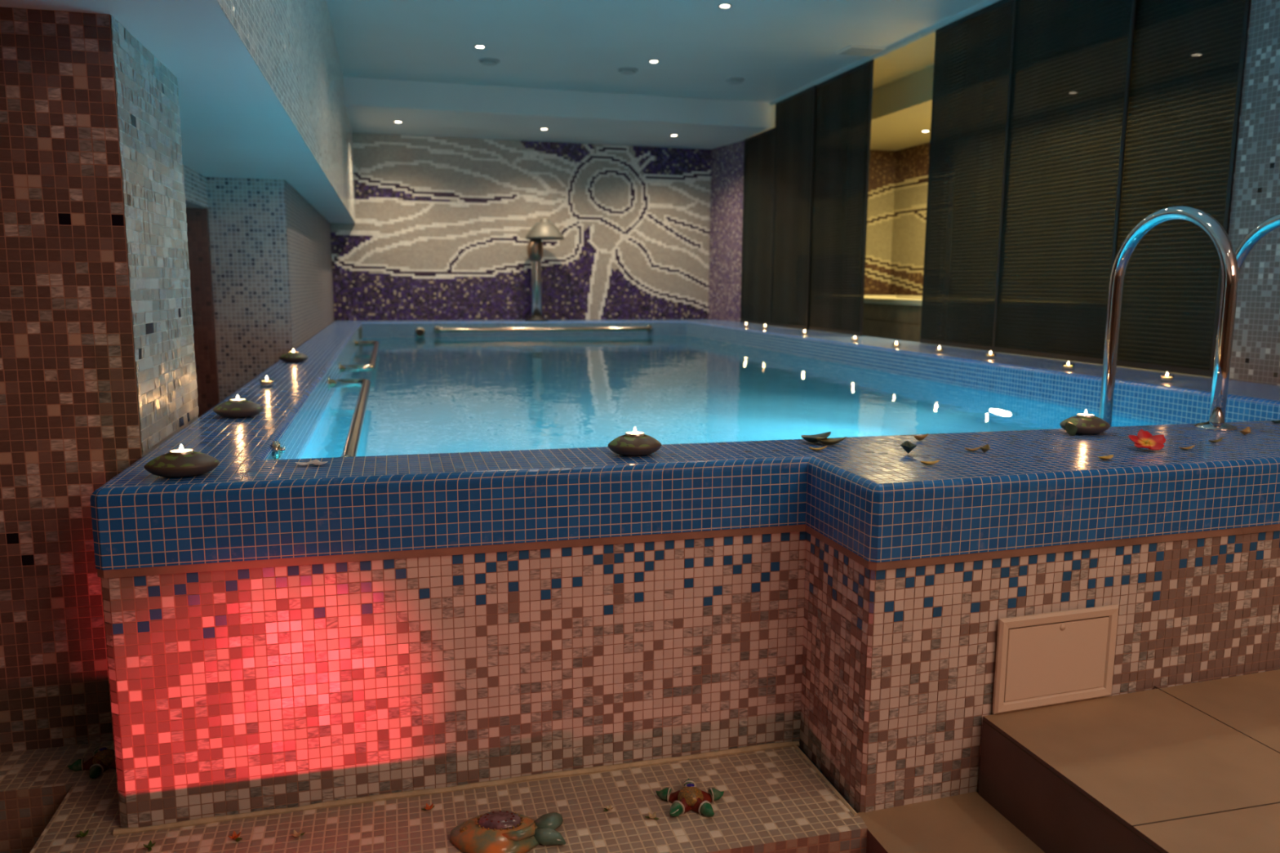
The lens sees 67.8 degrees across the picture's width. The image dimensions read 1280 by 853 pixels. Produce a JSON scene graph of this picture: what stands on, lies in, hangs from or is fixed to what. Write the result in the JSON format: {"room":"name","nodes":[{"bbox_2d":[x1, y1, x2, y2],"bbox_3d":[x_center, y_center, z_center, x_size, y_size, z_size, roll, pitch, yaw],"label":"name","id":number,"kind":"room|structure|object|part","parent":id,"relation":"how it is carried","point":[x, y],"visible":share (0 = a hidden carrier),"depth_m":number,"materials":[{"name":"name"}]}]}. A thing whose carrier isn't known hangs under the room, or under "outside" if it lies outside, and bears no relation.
{"room":"indoor swimming pool","nodes":[
{"label":"indoor swimming pool","id":0,"kind":"room"},
{"bbox_2d":[0,6,141,752],"bbox_3d":[-2.093,0.095,2.185,1.728,2.102,0.002,-2,9,-14],"label":"wall","id":1,"kind":"structure","parent":0,"point":[69,424],"depth_m":2.33,"materials":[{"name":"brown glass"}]},
{"bbox_2d":[109,14,198,457],"bbox_3d":[-2.596,0.106,2.441,2.575,2.207,0.732,-2,9,-14],"label":"wall pillar","id":2,"kind":"structure","parent":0,"point":[163,440],"depth_m":2.37,"materials":[{"name":"grey tile"}]},
{"bbox_2d":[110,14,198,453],"bbox_3d":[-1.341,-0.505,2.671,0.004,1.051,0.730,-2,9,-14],"label":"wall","id":3,"kind":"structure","parent":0,"point":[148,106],"depth_m":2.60,"materials":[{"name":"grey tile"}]},
{"bbox_2d":[0,0,355,223],"bbox_3d":[-2.717,-1.200,3.287,2.840,0.120,14.400,-2,9,-14],"label":"ceiling","id":4,"kind":"structure","parent":0,"point":[233,124],"depth_m":3.23,"materials":[{"name":"paint"}]},
{"bbox_2d":[182,164,208,208],"bbox_3d":[-2.310,-1.194,4.300,0.130,0.187,3.065,-2,9,-14],"label":"lintel","id":5,"kind":"object","parent":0,"point":[195,183],"visible":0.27,"depth_m":5.45,"materials":[{"name":"grey tile"}]},
{"bbox_2d":[185,207,219,417],"bbox_3d":[-3.388,-0.414,5.781,1.528,2.187,0.120,-2,9,-14],"label":"wall","id":6,"kind":"structure","parent":0,"point":[197,220],"depth_m":5.86,"materials":[{"name":"red tile"}]},
{"bbox_2d":[206,177,292,402],"bbox_3d":[-2.995,-0.774,8.190,0.445,2.187,4.600,-2,9,-14],"label":"wall","id":7,"kind":"structure","parent":0,"point":[247,216],"depth_m":5.91,"materials":[{"name":"grey tile"}]},
{"bbox_2d":[217,0,355,222],"bbox_3d":[-1.337,-1.799,3.555,0.001,1.245,14.400,-2,9,-14],"label":"wall","id":8,"kind":"structure","parent":0,"point":[292,43],"depth_m":4.54,"materials":[{"name":"white tile"}]},
{"bbox_2d":[284,180,334,351],"bbox_3d":[-2.780,-1.338,8.186,0.001,1.067,4.650,-2,9,-14],"label":"wall","id":9,"kind":"structure","parent":0,"point":[308,232],"depth_m":7.31,"materials":[{"name":"grey tile"}]},
{"bbox_2d":[0,741,867,852],"bbox_3d":[-1.143,1.054,2.153,3.190,0.358,0.875,-2,9,-14],"label":"floor","id":10,"kind":"structure","parent":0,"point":[772,801],"depth_m":2.16,"materials":[{"name":"tile"}]},
{"bbox_2d":[75,829,88,837],"bbox_3d":[-1.204,0.880,2.052,0.025,0.011,0.016,-2,9,-16],"label":"bloom","id":11,"kind":"object","parent":10,"relation":"on","point":[82,834],"visible":1,"depth_m":2.06,"materials":[{"name":"green plant"}]},
{"bbox_2d":[67,746,115,778],"bbox_3d":[-1.332,0.821,2.365,0.153,0.046,0.145,-8,12,-43],"label":"turtle","id":12,"kind":"object","parent":10,"relation":"on","point":[103,759],"visible":0.75,"depth_m":2.33,"materials":[{"name":"red ceramic"}]},
{"bbox_2d":[143,840,155,851],"bbox_3d":[-1.033,0.886,2.015,0.024,0.011,0.026,5,10,29],"label":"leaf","id":13,"kind":"object","parent":10,"relation":"on","point":[150,845],"visible":1,"depth_m":2.01,"materials":[{"name":"green plant"}]},
{"bbox_2d":[228,831,242,840],"bbox_3d":[-0.868,0.882,2.047,0.028,0.012,0.020,3,9,15],"label":"bloom","id":14,"kind":"object","parent":10,"relation":"on","point":[234,836],"visible":1,"depth_m":2.05,"materials":[{"name":"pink plant"}]},
{"bbox_2d":[291,829,305,836],"bbox_3d":[-0.741,0.881,2.060,0.025,0.012,0.024,2,9,8],"label":"bloom","id":15,"kind":"object","parent":10,"relation":"on","point":[295,833],"visible":1,"depth_m":2.06,"materials":[{"name":"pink plant"}]},
{"bbox_2d":[421,803,434,810],"bbox_3d":[-0.484,0.867,2.171,0.025,0.011,0.024,2,9,9],"label":"bloom","id":16,"kind":"object","parent":10,"relation":"on","point":[428,807],"visible":1,"depth_m":2.17,"materials":[{"name":"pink plant"}]},
{"bbox_2d":[449,810,565,852],"bbox_3d":[-0.284,0.871,2.058,0.250,0.052,0.172,0,9,-3],"label":"turtle figurine","id":17,"kind":"object","parent":10,"relation":"on","point":[496,831],"visible":1,"depth_m":2.03,"materials":[{"name":"brown ceramic"}]},
{"bbox_3d":[-0.304,0.855,2.064,0.096,0.022,0.069,0,9,-3],"label":"shell plate","id":18,"kind":"part","parent":17,"relation":"part of","materials":[{"name":"ceramic"}]},
{"bbox_2d":[603,804,613,811],"bbox_3d":[-0.073,0.870,2.170,0.022,0.010,0.019,-5,10,-33],"label":"bloom","id":19,"kind":"object","parent":10,"relation":"on","point":[606,809],"visible":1,"depth_m":2.17,"materials":[{"name":"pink plant"}]},
{"bbox_2d":[644,811,659,819],"bbox_3d":[0.027,0.875,2.139,0.032,0.011,0.016,0,9,-4],"label":"bloom","id":20,"kind":"object","parent":10,"relation":"on","point":[652,816],"visible":1,"depth_m":2.14,"materials":[{"name":"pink plant"}]},
{"bbox_2d":[655,778,724,817],"bbox_3d":[0.117,0.853,2.211,0.161,0.048,0.153,0,9,0],"label":"turtle figurine","id":21,"kind":"object","parent":10,"relation":"on","point":[690,797],"visible":1,"depth_m":2.18,"materials":[{"name":"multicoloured ceramic"}]},
{"bbox_2d":[330,132,711,320],"bbox_3d":[-1.229,-2.202,10.826,4.360,2.066,0.002,-2,9,-15],"label":"wall","id":22,"kind":"structure","parent":0,"point":[441,228],"depth_m":10.78,"materials":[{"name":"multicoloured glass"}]},
{"bbox_2d":[343,76,775,149],"bbox_3d":[-0.882,-3.278,10.029,4.179,0.344,2.000,-2,9,-14],"label":"ceiling","id":23,"kind":"structure","parent":0,"point":[372,105],"depth_m":9.35,"materials":[{"name":"paint"}]},
{"bbox_2d":[740,127,775,325],"bbox_3d":[1.252,-2.086,10.099,0.012,1.980,0.920,-2,9,-14],"label":"window blind","id":24,"kind":"object","parent":23,"relation":"hanging from","point":[759,148],"visible":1,"depth_m":10.10,"materials":[{"name":"black fabric"}]},
{"bbox_2d":[326,0,986,102],"bbox_3d":[1.782,-2.475,3.952,6.279,0.119,13.800,-2,9,-14],"label":"ceiling","id":25,"kind":"structure","parent":0,"point":[779,48],"depth_m":7.24,"materials":[{"name":"paint"}]},
{"bbox_2d":[474,44,485,48],"bbox_3d":[-1.244,-2.954,7.404,0.094,0.007,0.094,-2,9,-14],"label":"recessed light","id":26,"kind":"object","parent":25,"relation":"in","point":[475,46],"visible":1,"depth_m":7.39,"materials":[{"name":"silver metal"}]},
{"bbox_2d":[478,57,499,65],"bbox_3d":[-1.247,-3.013,7.875,0.172,0.030,0.172,-2,9,-14],"label":"air vent","id":27,"kind":"object","parent":25,"relation":"attached to","point":[486,61],"visible":1,"depth_m":7.83,"materials":[{"name":"grey"}]},
{"bbox_2d":[617,66,638,74],"bbox_3d":[-0.103,-3.051,8.178,0.172,0.030,0.172,-2,9,-14],"label":"air vent","id":28,"kind":"object","parent":25,"relation":"attached to","point":[626,70],"visible":1,"depth_m":8.13,"materials":[{"name":"grey"}]},
{"bbox_2d":[648,59,659,62],"bbox_3d":[0.116,-3.012,7.854,0.094,0.007,0.094,-2,9,-14],"label":"recessed light","id":29,"kind":"object","parent":25,"relation":"in","point":[650,60],"visible":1,"depth_m":7.85,"materials":[{"name":"silver metal"}]},
{"bbox_2d":[717,3,732,8],"bbox_3d":[0.559,-2.771,6.273,0.094,0.007,0.094,-2,9,-14],"label":"recessed light","id":30,"kind":"object","parent":25,"relation":"in","point":[722,5],"visible":1,"depth_m":6.26,"materials":[{"name":"silver metal"}]},
{"bbox_2d":[724,77,744,84],"bbox_3d":[0.850,-3.099,8.544,0.172,0.030,0.172,-2,9,-14],"label":"air vent","id":31,"kind":"object","parent":25,"relation":"attached to","point":[730,80],"visible":1,"depth_m":8.50,"materials":[{"name":"grey metal"}]},
{"bbox_2d":[835,44,885,56],"bbox_3d":[1.722,-2.933,7.439,0.300,0.017,0.260,-2,9,-14],"label":"ceiling vent","id":32,"kind":"object","parent":25,"relation":"in","point":[853,50],"visible":1,"depth_m":7.40,"materials":[{"name":"white"}]},
{"bbox_2d":[769,0,999,106],"bbox_3d":[2.046,-2.843,6.900,0.055,0.030,5.700,-2,9,-14],"label":"track","id":33,"kind":"object","parent":25,"relation":"attached to","point":[932,28],"visible":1,"depth_m":7.17,"materials":[{"name":"grey metal"}]},
{"bbox_2d":[769,84,816,329],"bbox_3d":[1.466,-2.066,9.218,0.012,2.206,0.920,-2,9,-14],"label":"window blind","id":34,"kind":"object","parent":33,"relation":"hanging from","point":[794,130],"visible":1,"depth_m":9.18,"materials":[{"name":"black fabric"}]},
{"bbox_2d":[808,58,874,336],"bbox_3d":[1.722,-1.925,8.298,0.012,2.206,1.090,-2,9,-14],"label":"window blind","id":35,"kind":"object","parent":33,"relation":"hanging from","point":[843,101],"visible":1,"depth_m":8.23,"materials":[{"name":"black fabric"}]},
{"bbox_2d":[920,0,1013,351],"bbox_3d":[2.205,-1.643,6.446,0.012,2.206,0.940,-2,9,-14],"label":"window blind","id":36,"kind":"object","parent":33,"relation":"hanging from","point":[972,52],"visible":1,"depth_m":6.43,"materials":[{"name":"black fabric"}]},
{"bbox_2d":[991,0,1137,364],"bbox_3d":[2.428,-1.502,5.527,0.012,2.206,1.030,-2,9,-14],"label":"window blind","id":37,"kind":"object","parent":33,"relation":"hanging from","point":[1068,87],"visible":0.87,"depth_m":5.49,"materials":[{"name":"black fabric"}]},
{"bbox_2d":[1115,0,1250,377],"bbox_3d":[2.653,-1.380,4.727,0.012,2.206,0.730,-2,9,-14],"label":"window blind","id":38,"kind":"object","parent":33,"relation":"hanging from","point":[1188,56],"visible":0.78,"depth_m":4.71,"materials":[{"name":"black fabric"}]},
{"bbox_2d":[708,140,744,321],"bbox_3d":[1.010,-2.228,10.975,0.001,2.027,0.929,-3,9,-22],"label":"wall","id":39,"kind":"structure","parent":0,"point":[726,185],"depth_m":11.01,"materials":[{"name":"tile"}]},
{"bbox_2d":[864,149,895,295],"bbox_3d":[2.430,-2.134,11.276,1.224,2.244,0.002,-2,9,-14],"label":"wall","id":40,"kind":"structure","parent":0,"point":[882,162],"depth_m":11.34,"materials":[{"name":"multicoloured tile"}]},
{"bbox_2d":[870,65,933,151],"bbox_3d":[3.494,-2.769,7.069,1.400,0.283,8.600,-2,9,-14],"label":"ceiling","id":41,"kind":"structure","parent":0,"point":[901,108],"depth_m":8.96,"materials":[{"name":"beige paint"}]},
{"bbox_2d":[888,142,929,295],"bbox_3d":[3.830,-1.677,8.315,0.002,2.244,6.502,-2,9,-14],"label":"wall","id":42,"kind":"structure","parent":0,"point":[912,163],"depth_m":11.01,"materials":[{"name":"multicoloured tile"}]},
{"bbox_2d":[977,669,1279,852],"bbox_3d":[2.673,1.074,1.612,3.290,0.572,2.637,-2,9,-14],"label":"platform","id":43,"kind":"object","parent":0,"point":[1149,756],"visible":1,"depth_m":2.05,"materials":[{"name":"ceramic"}]},
{"bbox_2d":[982,686,1279,852],"bbox_3d":[2.677,1.077,1.595,3.292,0.573,2.603,-2,9,-14],"label":"trim","id":44,"kind":"structure","parent":43,"relation":"on","point":[1154,686],"depth_m":1.86,"materials":[{"name":"brown"}]},
{"bbox_2d":[1211,0,1279,385],"bbox_3d":[3.703,-0.276,1.195,0.200,3.382,6.920,-2,9,-14],"label":"wall","id":45,"kind":"structure","parent":0,"point":[1255,195],"depth_m":4.29,"materials":[{"name":"grey tile"}]},
{"bbox_3d":[-2.580,1.236,2.546,2.589,0.100,12.200,-2,9,-14],"label":"floor","id":46,"kind":"structure","parent":0,"visible":0},
{"bbox_2d":[89,319,1279,835],"bbox_3d":[-0.048,0.099,6.716,4.471,1.340,9.218,-2,9,-14],"label":"swimming pool","id":47,"kind":"object","parent":46,"relation":"on","point":[282,635],"visible":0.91,"depth_m":2.25,"materials":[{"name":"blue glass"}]},
{"bbox_2d":[143,448,219,477],"bbox_3d":[-1.015,0.074,2.110,0.152,0.071,0.109,-3,9,-23],"label":"candle holder","id":48,"kind":"object","parent":47,"relation":"on","point":[179,463],"visible":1,"depth_m":2.08,"materials":[{"name":"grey stone"}]},
{"bbox_2d":[169,448,193,455],"bbox_3d":[-1.014,0.061,2.108,0.048,0.015,0.048,-3,9,-23],"label":"cup","id":49,"kind":"object","parent":48,"relation":"on","point":[179,451],"depth_m":2.10,"materials":[{"name":"white"}]},
{"bbox_2d":[213,398,263,417],"bbox_3d":[-1.275,-0.066,3.021,0.154,0.071,0.116,0,9,-3],"label":"candle holder","id":50,"kind":"object","parent":47,"relation":"on","point":[237,407],"visible":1,"depth_m":2.99,"materials":[{"name":"grey stone"}]},
{"bbox_2d":[229,398,245,402],"bbox_3d":[-1.275,-0.079,3.019,0.048,0.015,0.048,0,9,-3],"label":"cup","id":51,"kind":"object","parent":50,"relation":"on","point":[237,400],"depth_m":3.00,"materials":[{"name":"white"}]},
{"bbox_2d":[259,377,274,387],"bbox_3d":[-1.520,-0.184,3.880,0.058,0.046,0.058,-2,9,-14],"label":"glass candle","id":52,"kind":"object","parent":47,"relation":"on","point":[264,382],"visible":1,"depth_m":3.87,"materials":[{"name":"clear glass"}]},
{"bbox_2d":[271,440,285,458],"bbox_3d":[-0.972,0.063,2.566,0.030,0.047,0.047,-2,9,-14],"label":"jet","id":53,"kind":"object","parent":47,"relation":"attached to","point":[277,449],"visible":1,"depth_m":2.55,"materials":[{"name":"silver metal"}]},
{"bbox_2d":[279,351,308,362],"bbox_3d":[-1.841,-0.377,5.062,0.148,0.071,0.118,-5,10,-31],"label":"candle holder","id":54,"kind":"object","parent":47,"relation":"on","point":[294,356],"visible":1,"depth_m":5.03,"materials":[{"name":"green stone"}]},
{"bbox_2d":[294,459,327,465],"bbox_3d":[-0.770,0.086,2.235,0.049,0.006,0.061,9,12,44],"label":"bloom","id":55,"kind":"object","parent":47,"relation":"attached to","point":[314,461],"visible":1,"depth_m":2.24,"materials":[{"name":"white plant"}]},
{"bbox_2d":[274,375,370,459],"bbox_3d":[-1.178,-0.054,3.712,0.206,0.075,2.325,-2,9,-14],"label":"grab rail","id":56,"kind":"object","parent":47,"relation":"attached to","point":[350,448],"visible":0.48,"depth_m":3.63,"materials":[{"name":"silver metal"}]},
{"bbox_3d":[-1.178,-0.054,3.712,0.206,0.043,2.293,-2,9,-14],"label":"rail","id":57,"kind":"part","parent":56,"relation":"part of","materials":[{"name":"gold metal"}]},
{"bbox_2d":[338,338,379,374],"bbox_3d":[-2.022,-0.531,6.950,0.206,0.075,2.505,-2,9,-14],"label":"grab rail","id":58,"kind":"object","parent":47,"relation":"attached to","point":[371,366],"visible":1,"depth_m":5.84,"materials":[{"name":"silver metal"}]},
{"bbox_2d":[358,326,362,339],"bbox_3d":[-2.696,-0.899,9.188,0.030,0.120,0.100,-2,9,-14],"label":"jet","id":59,"kind":"object","parent":47,"relation":"attached to","point":[360,329],"visible":1,"depth_m":9.14,"materials":[{"name":"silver metal"}]},
{"bbox_2d":[414,327,425,337],"bbox_3d":[-2.354,-1.006,10.185,0.110,0.110,0.032,-2,9,-14],"label":"jet","id":60,"kind":"object","parent":47,"relation":"attached to","point":[420,331],"visible":0.96,"depth_m":10.17,"materials":[{"name":"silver metal"}]},
{"bbox_2d":[433,324,653,333],"bbox_3d":[-1.020,-1.071,10.475,2.439,0.079,0.124,-2,9,-14],"label":"grab rail","id":61,"kind":"object","parent":47,"relation":"attached to","point":[437,329],"visible":1,"depth_m":10.40,"materials":[{"name":"silver metal"}]},
{"bbox_3d":[-1.020,-1.071,10.475,2.408,0.048,0.124,-2,9,-14],"label":"rail","id":62,"kind":"part","parent":61,"relation":"part of","materials":[{"name":"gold metal"}]},
{"bbox_2d":[524,217,564,321],"bbox_3d":[-1.064,-1.747,10.613,0.445,1.135,0.430,-2,9,-14],"label":"spout","id":63,"kind":"object","parent":47,"relation":"on","point":[544,229],"visible":1,"depth_m":10.51,"materials":[{"name":"silver metal"}]},
{"bbox_3d":[-1.154,-1.653,10.604,0.104,0.950,0.104,-2,9,-14],"label":"post","id":64,"kind":"part","parent":63,"relation":"part of","materials":[{"name":"silver metal"}]},
{"bbox_2d":[525,217,564,239],"bbox_3d":[-1.054,-2.192,10.547,0.430,0.235,0.430,-2,9,-14],"label":"hood","id":65,"kind":"object","parent":63,"relation":"attached to","point":[544,229],"depth_m":10.42,"materials":[{"name":"silver metal"}]},
{"bbox_2d":[608,431,662,456],"bbox_3d":[-0.013,0.036,2.405,0.138,0.071,0.110,-2,9,-14],"label":"candle holder","id":66,"kind":"object","parent":47,"relation":"on","point":[632,443],"visible":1,"depth_m":2.37,"materials":[{"name":"green stone"}]},
{"bbox_2d":[625,431,644,436],"bbox_3d":[-0.013,0.023,2.403,0.048,0.015,0.048,-2,9,-14],"label":"cup","id":67,"kind":"object","parent":66,"relation":"on","point":[628,433],"depth_m":2.39,"materials":[{"name":"white"}]},
{"bbox_2d":[800,431,831,443],"bbox_3d":[0.482,0.031,2.601,0.095,0.028,0.062,-4,10,-26],"label":"leaf","id":68,"kind":"object","parent":47,"relation":"on","point":[811,438],"visible":0.94,"depth_m":2.61,"materials":[{"name":"green plant"}]},
{"bbox_2d":[808,445,827,450],"bbox_3d":[0.463,0.057,2.479,0.050,0.013,0.020,-1,9,-9],"label":"petal","id":69,"kind":"object","parent":47,"relation":"on","point":[823,447],"visible":1,"depth_m":2.48,"materials":[{"name":"plant"}]},
{"bbox_2d":[814,436,846,444],"bbox_3d":[0.514,0.037,2.567,0.084,0.025,0.056,3,9,14],"label":"leaf","id":70,"kind":"object","parent":47,"relation":"on","point":[827,441],"visible":1,"depth_m":2.57,"materials":[{"name":"green plant"}]},
{"bbox_2d":[892,342,900,348],"bbox_3d":[1.759,-0.561,6.536,0.058,0.046,0.058,-2,9,-14],"label":"glass candle","id":71,"kind":"object","parent":47,"relation":"on","point":[899,344],"visible":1,"depth_m":6.52,"materials":[{"name":"clear glass"}]},
{"bbox_2d":[900,440,916,453],"bbox_3d":[0.689,0.055,2.443,0.041,0.029,0.040,-7,11,-40],"label":"leaf","id":72,"kind":"object","parent":47,"relation":"on","point":[907,446],"visible":1,"depth_m":2.44,"materials":[{"name":"plant"}]},
{"bbox_2d":[913,433,928,440],"bbox_3d":[0.782,0.030,2.650,0.047,0.019,0.022,-3,9,-20],"label":"petal","id":73,"kind":"object","parent":47,"relation":"on","point":[922,437],"visible":1,"depth_m":2.65,"materials":[{"name":"orange plant"}]},
{"bbox_2d":[920,460,939,465],"bbox_3d":[0.699,0.087,2.293,0.047,0.012,0.025,0,9,-3],"label":"petal","id":74,"kind":"object","parent":47,"relation":"on","point":[928,463],"visible":1,"depth_m":2.30,"materials":[{"name":"yellow plant"}]},
{"bbox_2d":[934,347,943,353],"bbox_3d":[1.912,-0.492,6.085,0.058,0.046,0.058,-2,9,-14],"label":"glass candle","id":75,"kind":"object","parent":47,"relation":"on","point":[935,349],"visible":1,"depth_m":6.07,"materials":[{"name":"clear glass"}]},
{"bbox_2d":[964,446,981,451],"bbox_3d":[0.869,0.058,2.484,0.045,0.014,0.020,0,9,-3],"label":"petal","id":76,"kind":"object","parent":47,"relation":"on","point":[977,448],"visible":0.98,"depth_m":2.48,"materials":[{"name":"orange plant"}]},
{"bbox_2d":[979,444,990,453],"bbox_3d":[0.893,0.058,2.464,0.028,0.021,0.027,0,9,-5],"label":"leaf","id":77,"kind":"object","parent":47,"relation":"on","point":[986,447],"visible":1,"depth_m":2.46,"materials":[{"name":"brown plant"}]},
{"bbox_2d":[985,352,995,359],"bbox_3d":[2.079,-0.425,5.648,0.058,0.046,0.058,-2,9,-14],"label":"glass candle","id":78,"kind":"object","parent":47,"relation":"on","point":[987,355],"visible":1,"depth_m":5.64,"materials":[{"name":"clear glass"}]},
{"bbox_2d":[992,604,1119,714],"bbox_3d":[0.996,0.554,2.272,0.345,0.232,0.014,-2,9,-18],"label":"access panel","id":79,"kind":"object","parent":47,"relation":"attached to","point":[1042,660],"visible":1,"depth_m":2.27,"materials":[{"name":"beige plastic"}]},
{"bbox_3d":[0.995,0.554,2.274,0.290,0.177,0.008,-2,9,-18],"label":"hatch door","id":80,"kind":"part","parent":79,"relation":"part of","materials":[{"name":"beige ceramic"}]},
{"bbox_2d":[1062,363,1074,370],"bbox_3d":[2.205,-0.312,4.904,0.058,0.046,0.058,-2,9,-14],"label":"glass candle","id":81,"kind":"object","parent":47,"relation":"on","point":[1063,364],"visible":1,"depth_m":4.89,"materials":[{"name":"clear glass"}]},
{"bbox_2d":[1065,421,1077,435],"bbox_3d":[1.240,0.006,2.739,0.050,0.040,0.022,-5,10,-32],"label":"leaf","id":82,"kind":"object","parent":47,"relation":"on","point":[1070,428],"visible":1,"depth_m":2.74,"materials":[{"name":"green plant"}]},
{"bbox_2d":[1059,413,1110,435],"bbox_3d":[1.311,-0.015,2.805,0.150,0.071,0.120,-3,9,-20],"label":"candle holder","id":83,"kind":"object","parent":47,"relation":"on","point":[1086,424],"visible":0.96,"depth_m":2.77,"materials":[{"name":"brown stone"}]},
{"bbox_2d":[1076,413,1094,417],"bbox_3d":[1.311,-0.028,2.803,0.048,0.015,0.048,-3,9,-20],"label":"cup","id":84,"kind":"object","parent":83,"relation":"on","point":[1078,415],"depth_m":2.79,"materials":[{"name":"white"}]},
{"bbox_2d":[1097,454,1113,459],"bbox_3d":[1.163,0.077,2.376,0.047,0.012,0.027,-3,9,-20],"label":"petal","id":85,"kind":"object","parent":47,"relation":"on","point":[1107,457],"visible":1,"depth_m":2.38,"materials":[{"name":"yellow plant"}]},
{"bbox_2d":[1128,428,1165,449],"bbox_3d":[1.345,0.035,2.517,0.087,0.045,0.083,0,9,-6],"label":"frangipani","id":86,"kind":"object","parent":47,"relation":"on","point":[1144,439],"visible":1,"depth_m":2.52,"materials":[{"name":"red plant"}]},
{"bbox_2d":[1160,373,1174,382],"bbox_3d":[2.396,-0.224,4.330,0.058,0.046,0.058,-2,9,-14],"label":"glass candle","id":87,"kind":"object","parent":47,"relation":"on","point":[1166,378],"visible":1,"depth_m":4.32,"materials":[{"name":"clear glass"}]},
{"bbox_2d":[1179,444,1195,449],"bbox_3d":[1.453,0.056,2.530,0.052,0.013,0.018,-2,9,-14],"label":"petal","id":88,"kind":"object","parent":47,"relation":"on","point":[1191,446],"visible":1,"depth_m":2.53,"materials":[{"name":"orange plant"}]},
{"bbox_2d":[1098,205,1279,431],"bbox_3d":[1.949,0.144,3.237,0.606,1.736,0.578,-2,9,-14],"label":"pool ladder","id":89,"kind":"object","parent":47,"relation":"attached to","point":[1232,261],"visible":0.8,"depth_m":3.00,"materials":[{"name":"silver metal"}]},
{"bbox_3d":[2.186,0.136,3.301,0.043,1.736,0.513,-2,9,-14],"label":"handrail","id":90,"kind":"part","parent":89,"relation":"part of","materials":[{"name":"silver metal"}]},
{"bbox_2d":[1208,437,1223,442],"bbox_3d":[1.601,0.038,2.648,0.056,0.014,0.018,-3,9,-20],"label":"leaf","id":91,"kind":"object","parent":47,"relation":"on","point":[1221,438],"visible":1,"depth_m":2.65,"materials":[{"name":"brown plant"}]},
{"bbox_2d":[1239,426,1250,435],"bbox_3d":[1.776,0.014,2.792,0.056,0.022,0.027,-8,12,-43],"label":"petal","id":92,"kind":"object","parent":47,"relation":"on","point":[1247,430],"visible":1,"depth_m":2.79,"materials":[{"name":"orange plant"}]},
{"bbox_2d":[1270,419,1279,423],"bbox_3d":[2.033,-0.018,3.032,0.067,0.016,0.025,-3,9,-20],"label":"leaf","id":93,"kind":"object","parent":47,"relation":"on","point":[1273,421],"visible":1,"depth_m":3.02,"materials":[{"name":"plant"}]},
{"bbox_3d":[3.207,1.577,0.554,7.611,0.100,5.400,-2,9,-14],"label":"floor","id":94,"kind":"structure","parent":0,"visible":0},
{"bbox_2d":[857,791,1044,852],"bbox_3d":[0.834,1.175,1.518,0.328,0.376,1.547,-2,9,-14],"label":"step","id":95,"kind":"structure","parent":94,"relation":"on","point":[966,823],"depth_m":2.11,"materials":[{"name":"ceramic"}]},
{"bbox_3d":[3.071,0.433,7.970,1.970,0.050,7.600,-2,9,-14],"label":"floor","id":96,"kind":"structure","parent":0,"visible":0},
{"bbox_2d":[862,294,922,342],"bbox_3d":[2.754,-0.507,9.154,1.360,1.450,3.920,-1,9,-9],"label":"hot tub","id":97,"kind":"object","parent":96,"relation":"on","point":[886,317],"visible":0.17,"depth_m":8.45,"materials":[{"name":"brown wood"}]}
]}

